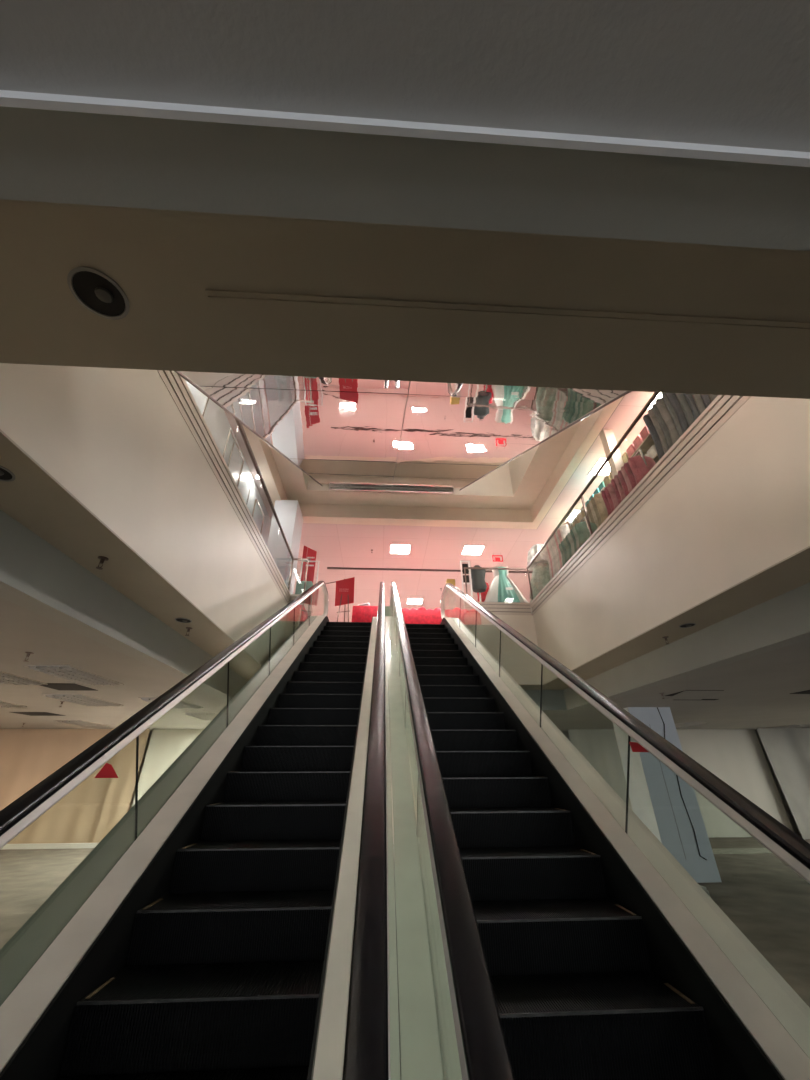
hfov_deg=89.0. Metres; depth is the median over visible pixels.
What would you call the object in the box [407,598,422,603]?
recessed light
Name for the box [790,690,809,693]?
ceiling opening
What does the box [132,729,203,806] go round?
wall
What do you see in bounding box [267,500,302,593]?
pillar
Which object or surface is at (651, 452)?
box
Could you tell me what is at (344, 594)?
poster
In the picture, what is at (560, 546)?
garment
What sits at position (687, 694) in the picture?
tile
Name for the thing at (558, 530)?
garment
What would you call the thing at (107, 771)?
warning sticker
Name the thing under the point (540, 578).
dress form
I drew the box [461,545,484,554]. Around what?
recessed light
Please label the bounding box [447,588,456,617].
plinth
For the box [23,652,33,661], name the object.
sprinkler
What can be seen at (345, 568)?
trim
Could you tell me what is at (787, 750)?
plastic sheet
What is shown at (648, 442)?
shelving unit
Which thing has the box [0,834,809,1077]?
floor
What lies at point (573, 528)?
garment
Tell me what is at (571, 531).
garment
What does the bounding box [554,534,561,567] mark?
garment
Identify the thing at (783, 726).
recessed light
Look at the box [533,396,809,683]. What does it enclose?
wall
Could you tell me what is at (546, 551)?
garment
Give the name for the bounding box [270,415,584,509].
trim
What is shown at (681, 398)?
garment
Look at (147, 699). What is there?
recessed light
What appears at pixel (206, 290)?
trim
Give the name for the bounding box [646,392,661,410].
recessed light
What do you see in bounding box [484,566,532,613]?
dress form
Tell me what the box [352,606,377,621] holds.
table
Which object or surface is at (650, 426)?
garment
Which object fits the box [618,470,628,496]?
garment
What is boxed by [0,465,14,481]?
recessed light
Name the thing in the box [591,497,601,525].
garment
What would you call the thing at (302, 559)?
clothing rack
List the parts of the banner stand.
banner panel, banner panel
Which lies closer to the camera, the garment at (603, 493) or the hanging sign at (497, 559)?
the garment at (603, 493)
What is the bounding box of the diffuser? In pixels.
[568,511,578,521]
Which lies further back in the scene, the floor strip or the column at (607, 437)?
the floor strip
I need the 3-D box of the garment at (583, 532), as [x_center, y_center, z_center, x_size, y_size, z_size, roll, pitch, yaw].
[3.096,-0.090,6.977,0.416,0.652,0.182,0,-29,0]
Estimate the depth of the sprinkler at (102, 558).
3.10 m
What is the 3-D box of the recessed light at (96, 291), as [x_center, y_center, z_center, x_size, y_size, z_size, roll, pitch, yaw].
[-1.038,-0.848,1.407,0.178,0.056,0.178,1,-29,-3]
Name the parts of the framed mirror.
pane, pane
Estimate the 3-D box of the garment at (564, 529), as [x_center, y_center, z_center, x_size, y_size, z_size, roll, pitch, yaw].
[3.327,0.087,8.216,0.416,1.052,0.189,3,-29,-6]
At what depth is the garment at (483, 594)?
9.99 m
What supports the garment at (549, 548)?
hanging from the clothes rack
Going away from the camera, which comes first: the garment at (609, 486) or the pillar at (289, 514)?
the garment at (609, 486)
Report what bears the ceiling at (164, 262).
attached to the wall at (117, 440)
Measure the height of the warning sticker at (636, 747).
0.065 m
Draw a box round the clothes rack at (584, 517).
[579,516,588,528]
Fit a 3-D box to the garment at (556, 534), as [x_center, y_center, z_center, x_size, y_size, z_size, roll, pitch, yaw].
[3.317,0.179,8.380,0.416,1.052,0.189,0,-29,0]
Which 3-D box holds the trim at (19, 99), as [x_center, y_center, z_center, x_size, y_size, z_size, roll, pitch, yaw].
[0.977,-0.739,0.815,34.000,0.034,0.012,1,-29,-3]
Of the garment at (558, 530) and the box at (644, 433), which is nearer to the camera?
the box at (644, 433)
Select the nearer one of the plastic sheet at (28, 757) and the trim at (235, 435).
the trim at (235, 435)
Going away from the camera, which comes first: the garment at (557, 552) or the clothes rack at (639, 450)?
the clothes rack at (639, 450)
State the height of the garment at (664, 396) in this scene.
1.152 m
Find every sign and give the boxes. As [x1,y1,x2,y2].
[325,577,354,621]
[492,555,502,561]
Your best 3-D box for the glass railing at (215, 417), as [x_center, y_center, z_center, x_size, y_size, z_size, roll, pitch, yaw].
[-3.176,-1.224,6.277,0.150,2.560,7.700,1,-29,-3]
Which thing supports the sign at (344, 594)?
on the floor at (303, 617)
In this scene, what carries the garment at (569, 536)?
hanging from the clothes rack at (584, 517)
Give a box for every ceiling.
[0,0,809,730]
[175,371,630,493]
[224,391,653,622]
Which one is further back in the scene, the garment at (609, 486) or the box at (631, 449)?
the box at (631, 449)
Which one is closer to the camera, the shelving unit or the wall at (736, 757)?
the shelving unit
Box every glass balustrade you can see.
[0,581,390,1079]
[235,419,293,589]
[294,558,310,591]
[390,582,809,1079]
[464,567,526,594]
[526,392,659,599]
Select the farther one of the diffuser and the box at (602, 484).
the diffuser
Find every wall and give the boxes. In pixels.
[0,363,286,665]
[128,731,800,833]
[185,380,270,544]
[283,608,543,683]
[302,445,538,495]
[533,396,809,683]
[676,729,793,837]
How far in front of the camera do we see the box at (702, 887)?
5.88 m
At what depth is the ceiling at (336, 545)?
11.51 m
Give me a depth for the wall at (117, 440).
3.18 m
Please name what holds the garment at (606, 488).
hanging from the clothes rack at (639, 450)
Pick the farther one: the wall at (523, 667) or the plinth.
the plinth
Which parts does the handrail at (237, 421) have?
post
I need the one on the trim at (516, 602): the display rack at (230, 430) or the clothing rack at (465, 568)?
the clothing rack at (465, 568)
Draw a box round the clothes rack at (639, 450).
[633,449,647,466]
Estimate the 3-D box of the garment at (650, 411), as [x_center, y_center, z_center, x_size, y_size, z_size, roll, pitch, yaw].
[3.508,-1.381,5.433,0.416,1.152,0.199,3,-29,-6]
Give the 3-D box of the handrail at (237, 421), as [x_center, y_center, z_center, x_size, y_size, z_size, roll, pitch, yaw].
[-2.151,-0.852,5.571,0.036,0.826,6.568,1,-29,-3]
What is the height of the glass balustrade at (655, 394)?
0.826 m
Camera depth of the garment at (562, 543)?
7.47 m
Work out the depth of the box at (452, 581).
10.13 m
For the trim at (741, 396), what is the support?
attached to the wall at (738, 507)
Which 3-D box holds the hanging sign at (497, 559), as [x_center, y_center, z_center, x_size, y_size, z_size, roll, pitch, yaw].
[2.634,0.491,11.736,0.300,0.275,0.020,1,-29,-3]
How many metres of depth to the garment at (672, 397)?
5.08 m
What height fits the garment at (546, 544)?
1.052 m
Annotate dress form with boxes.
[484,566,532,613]
[527,544,550,601]
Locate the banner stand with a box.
[300,546,316,616]
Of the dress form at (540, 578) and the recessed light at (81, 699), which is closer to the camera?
the recessed light at (81, 699)
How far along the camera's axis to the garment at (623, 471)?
5.89 m
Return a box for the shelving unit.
[610,433,658,482]
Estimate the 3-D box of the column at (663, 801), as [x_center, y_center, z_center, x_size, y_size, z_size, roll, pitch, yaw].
[4.704,4.549,7.600,0.840,2.655,0.758,1,-29,-3]
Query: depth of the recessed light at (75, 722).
9.90 m
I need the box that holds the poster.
[335,577,354,605]
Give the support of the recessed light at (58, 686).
attached to the ceiling at (736, 73)
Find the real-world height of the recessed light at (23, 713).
0.004 m
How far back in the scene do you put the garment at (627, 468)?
5.83 m
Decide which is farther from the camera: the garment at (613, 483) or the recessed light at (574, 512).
the recessed light at (574, 512)
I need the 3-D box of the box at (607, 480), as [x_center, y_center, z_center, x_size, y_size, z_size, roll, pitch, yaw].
[4.001,-1.121,7.970,0.204,0.225,0.174,1,-29,-3]
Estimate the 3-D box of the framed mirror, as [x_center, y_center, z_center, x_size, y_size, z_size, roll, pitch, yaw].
[1.437,1.157,9.493,0.230,1.510,0.040,1,-29,-3]
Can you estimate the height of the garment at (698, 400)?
1.152 m
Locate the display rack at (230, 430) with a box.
[222,429,243,486]
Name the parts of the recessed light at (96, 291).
bulb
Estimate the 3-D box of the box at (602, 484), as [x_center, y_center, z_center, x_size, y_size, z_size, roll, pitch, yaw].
[3.988,-1.016,8.157,0.204,0.225,0.174,1,-29,-3]
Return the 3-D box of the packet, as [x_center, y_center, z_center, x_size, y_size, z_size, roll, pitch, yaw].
[-1.102,1.752,10.907,0.339,0.166,0.183,6,-30,-10]
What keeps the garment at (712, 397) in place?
hanging from the clothes rack
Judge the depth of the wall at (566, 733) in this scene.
11.96 m
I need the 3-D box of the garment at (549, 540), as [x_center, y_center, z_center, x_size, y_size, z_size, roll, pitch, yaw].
[3.295,0.364,8.709,0.416,1.052,0.189,1,-29,-2]
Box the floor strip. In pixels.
[712,848,771,853]
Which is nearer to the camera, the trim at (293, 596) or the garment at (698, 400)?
the garment at (698, 400)
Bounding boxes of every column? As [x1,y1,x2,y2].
[599,429,623,478]
[612,707,721,882]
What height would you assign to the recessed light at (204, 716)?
0.032 m
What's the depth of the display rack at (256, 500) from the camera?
7.74 m
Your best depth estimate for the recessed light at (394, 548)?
11.52 m
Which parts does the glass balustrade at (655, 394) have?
post, post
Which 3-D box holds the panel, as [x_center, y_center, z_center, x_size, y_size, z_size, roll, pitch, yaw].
[-0.168,1.595,4.808,0.238,4.820,9.850,1,-29,-3]
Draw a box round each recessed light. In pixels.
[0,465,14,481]
[0,671,46,685]
[0,701,26,707]
[11,712,64,715]
[23,665,123,685]
[40,683,97,690]
[41,694,123,706]
[54,720,110,725]
[67,267,129,319]
[139,697,155,702]
[172,700,203,708]
[175,618,191,622]
[184,713,217,719]
[390,544,410,553]
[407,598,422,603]
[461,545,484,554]
[564,509,579,521]
[588,457,609,475]
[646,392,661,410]
[679,623,695,627]
[764,725,809,728]
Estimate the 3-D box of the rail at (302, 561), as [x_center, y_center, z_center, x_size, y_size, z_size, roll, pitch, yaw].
[-2.086,0.986,8.842,0.400,1.202,0.028,1,-29,-3]
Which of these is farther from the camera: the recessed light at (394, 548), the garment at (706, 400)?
the recessed light at (394, 548)
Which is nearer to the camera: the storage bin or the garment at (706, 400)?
the garment at (706, 400)
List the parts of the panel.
panel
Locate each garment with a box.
[477,582,488,601]
[545,546,551,578]
[546,544,553,577]
[547,542,554,575]
[549,540,556,574]
[550,538,558,572]
[553,535,560,569]
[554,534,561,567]
[555,531,562,566]
[557,529,562,542]
[559,524,570,539]
[559,543,564,565]
[561,541,566,563]
[563,538,569,561]
[565,535,571,557]
[567,533,574,555]
[570,529,576,552]
[572,521,582,550]
[575,520,596,547]
[587,503,594,522]
[589,500,598,527]
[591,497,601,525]
[594,490,607,522]
[601,490,611,515]
[605,487,614,511]
[607,483,617,508]
[611,479,621,504]
[614,475,624,500]
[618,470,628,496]
[621,466,631,492]
[624,462,635,489]
[628,453,655,484]
[643,414,663,459]
[648,408,668,453]
[652,403,672,448]
[655,397,678,443]
[662,392,682,437]
[666,393,688,432]
[675,393,694,426]
[683,393,699,419]
[692,394,705,414]
[700,394,710,407]
[708,394,717,401]
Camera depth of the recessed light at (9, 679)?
5.29 m
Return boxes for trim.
[0,90,809,166]
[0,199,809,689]
[163,371,287,602]
[202,397,208,415]
[205,289,809,329]
[227,435,235,466]
[242,396,623,528]
[246,476,252,504]
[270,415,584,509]
[289,594,299,607]
[327,567,532,572]
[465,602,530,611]
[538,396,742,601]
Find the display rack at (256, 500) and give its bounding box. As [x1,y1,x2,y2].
[252,498,264,532]
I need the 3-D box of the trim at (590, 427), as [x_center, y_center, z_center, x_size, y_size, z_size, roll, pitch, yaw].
[0.385,-2.688,6.825,6.515,0.520,8.622,1,-29,-3]
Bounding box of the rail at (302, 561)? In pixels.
[299,561,319,612]
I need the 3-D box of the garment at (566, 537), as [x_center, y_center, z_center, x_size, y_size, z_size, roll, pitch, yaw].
[3.073,0.105,7.325,0.416,0.652,0.182,1,-29,-3]
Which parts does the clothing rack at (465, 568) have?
post, rail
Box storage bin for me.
[295,581,312,614]
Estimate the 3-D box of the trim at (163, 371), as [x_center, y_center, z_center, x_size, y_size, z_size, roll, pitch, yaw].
[-2.164,-0.448,5.262,0.122,0.217,6.626,1,-29,-3]
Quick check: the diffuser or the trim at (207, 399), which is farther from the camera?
the diffuser
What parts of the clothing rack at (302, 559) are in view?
rail, post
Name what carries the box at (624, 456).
on the shelving unit
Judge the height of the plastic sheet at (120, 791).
2.640 m
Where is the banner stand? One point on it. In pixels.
(310, 554)
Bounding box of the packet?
[357,603,369,605]
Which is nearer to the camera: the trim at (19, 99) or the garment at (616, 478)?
the trim at (19, 99)
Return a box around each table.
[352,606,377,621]
[402,609,441,623]
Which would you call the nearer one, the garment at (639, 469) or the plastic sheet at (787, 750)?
the garment at (639, 469)
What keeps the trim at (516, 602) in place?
attached to the wall at (523, 667)
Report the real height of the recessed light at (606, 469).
0.017 m
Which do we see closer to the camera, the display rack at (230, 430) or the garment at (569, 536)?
the display rack at (230, 430)
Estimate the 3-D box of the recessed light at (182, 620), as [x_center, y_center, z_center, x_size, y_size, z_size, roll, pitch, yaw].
[-2.374,0.848,4.422,0.171,0.056,0.171,1,-29,-3]
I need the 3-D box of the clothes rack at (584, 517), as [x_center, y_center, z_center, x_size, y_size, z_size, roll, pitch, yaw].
[3.076,0.189,7.215,0.500,0.931,0.836,1,-29,-3]
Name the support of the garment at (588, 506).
hanging from the clothes rack
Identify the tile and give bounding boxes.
[665,690,723,699]
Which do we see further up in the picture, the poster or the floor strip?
the poster
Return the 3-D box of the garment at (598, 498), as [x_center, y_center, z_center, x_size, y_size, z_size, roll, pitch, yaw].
[3.455,-0.422,6.960,0.416,1.052,0.189,2,-29,-4]
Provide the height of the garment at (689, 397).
1.152 m
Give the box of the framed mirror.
[460,560,472,612]
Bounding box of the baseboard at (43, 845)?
[1,843,97,848]
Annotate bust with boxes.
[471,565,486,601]
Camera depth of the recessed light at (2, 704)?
7.26 m
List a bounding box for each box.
[446,579,454,585]
[598,481,604,492]
[603,474,610,486]
[621,452,628,462]
[626,444,635,457]
[633,435,642,448]
[640,426,648,440]
[647,445,656,458]
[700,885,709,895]
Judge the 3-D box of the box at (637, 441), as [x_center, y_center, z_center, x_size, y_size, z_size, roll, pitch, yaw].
[4.062,-1.646,7.034,0.204,0.225,0.174,1,-29,-3]
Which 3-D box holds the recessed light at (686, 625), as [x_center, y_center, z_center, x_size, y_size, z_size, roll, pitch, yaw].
[3.181,0.948,4.649,0.171,0.056,0.171,1,-29,-3]
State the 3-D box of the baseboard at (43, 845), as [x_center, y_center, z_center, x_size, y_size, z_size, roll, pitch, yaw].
[-8.210,7.408,9.979,17.000,0.100,0.050,1,-29,-3]
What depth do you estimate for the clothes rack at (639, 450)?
5.83 m
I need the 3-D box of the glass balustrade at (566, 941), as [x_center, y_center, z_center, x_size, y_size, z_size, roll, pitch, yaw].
[0.669,1.734,4.555,1.507,6.282,10.350,1,-29,-3]
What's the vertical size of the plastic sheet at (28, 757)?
2.640 m
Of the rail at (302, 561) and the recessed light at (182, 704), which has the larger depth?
the rail at (302, 561)
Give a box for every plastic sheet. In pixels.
[0,729,119,843]
[93,729,149,842]
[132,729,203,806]
[568,729,632,810]
[756,728,809,839]
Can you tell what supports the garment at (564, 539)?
hanging from the clothes rack at (584, 517)
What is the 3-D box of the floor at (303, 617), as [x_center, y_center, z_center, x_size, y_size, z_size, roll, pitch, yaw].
[1.087,1.046,7.523,19.000,0.220,20.000,1,-29,-3]
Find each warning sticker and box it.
[95,763,117,777]
[629,742,647,751]
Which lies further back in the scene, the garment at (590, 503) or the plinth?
the plinth
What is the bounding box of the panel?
[385,606,442,1079]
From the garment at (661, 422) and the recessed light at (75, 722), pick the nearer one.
the garment at (661, 422)
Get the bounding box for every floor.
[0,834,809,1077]
[299,611,532,625]
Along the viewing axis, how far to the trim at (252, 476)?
8.50 m
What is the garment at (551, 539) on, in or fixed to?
hanging from the clothes rack
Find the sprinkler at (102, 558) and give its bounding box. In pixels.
[96,556,108,569]
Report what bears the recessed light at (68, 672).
in the ceiling at (736, 73)
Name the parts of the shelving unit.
shelf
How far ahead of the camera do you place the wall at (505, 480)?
10.03 m
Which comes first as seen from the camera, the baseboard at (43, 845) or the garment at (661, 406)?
the garment at (661, 406)

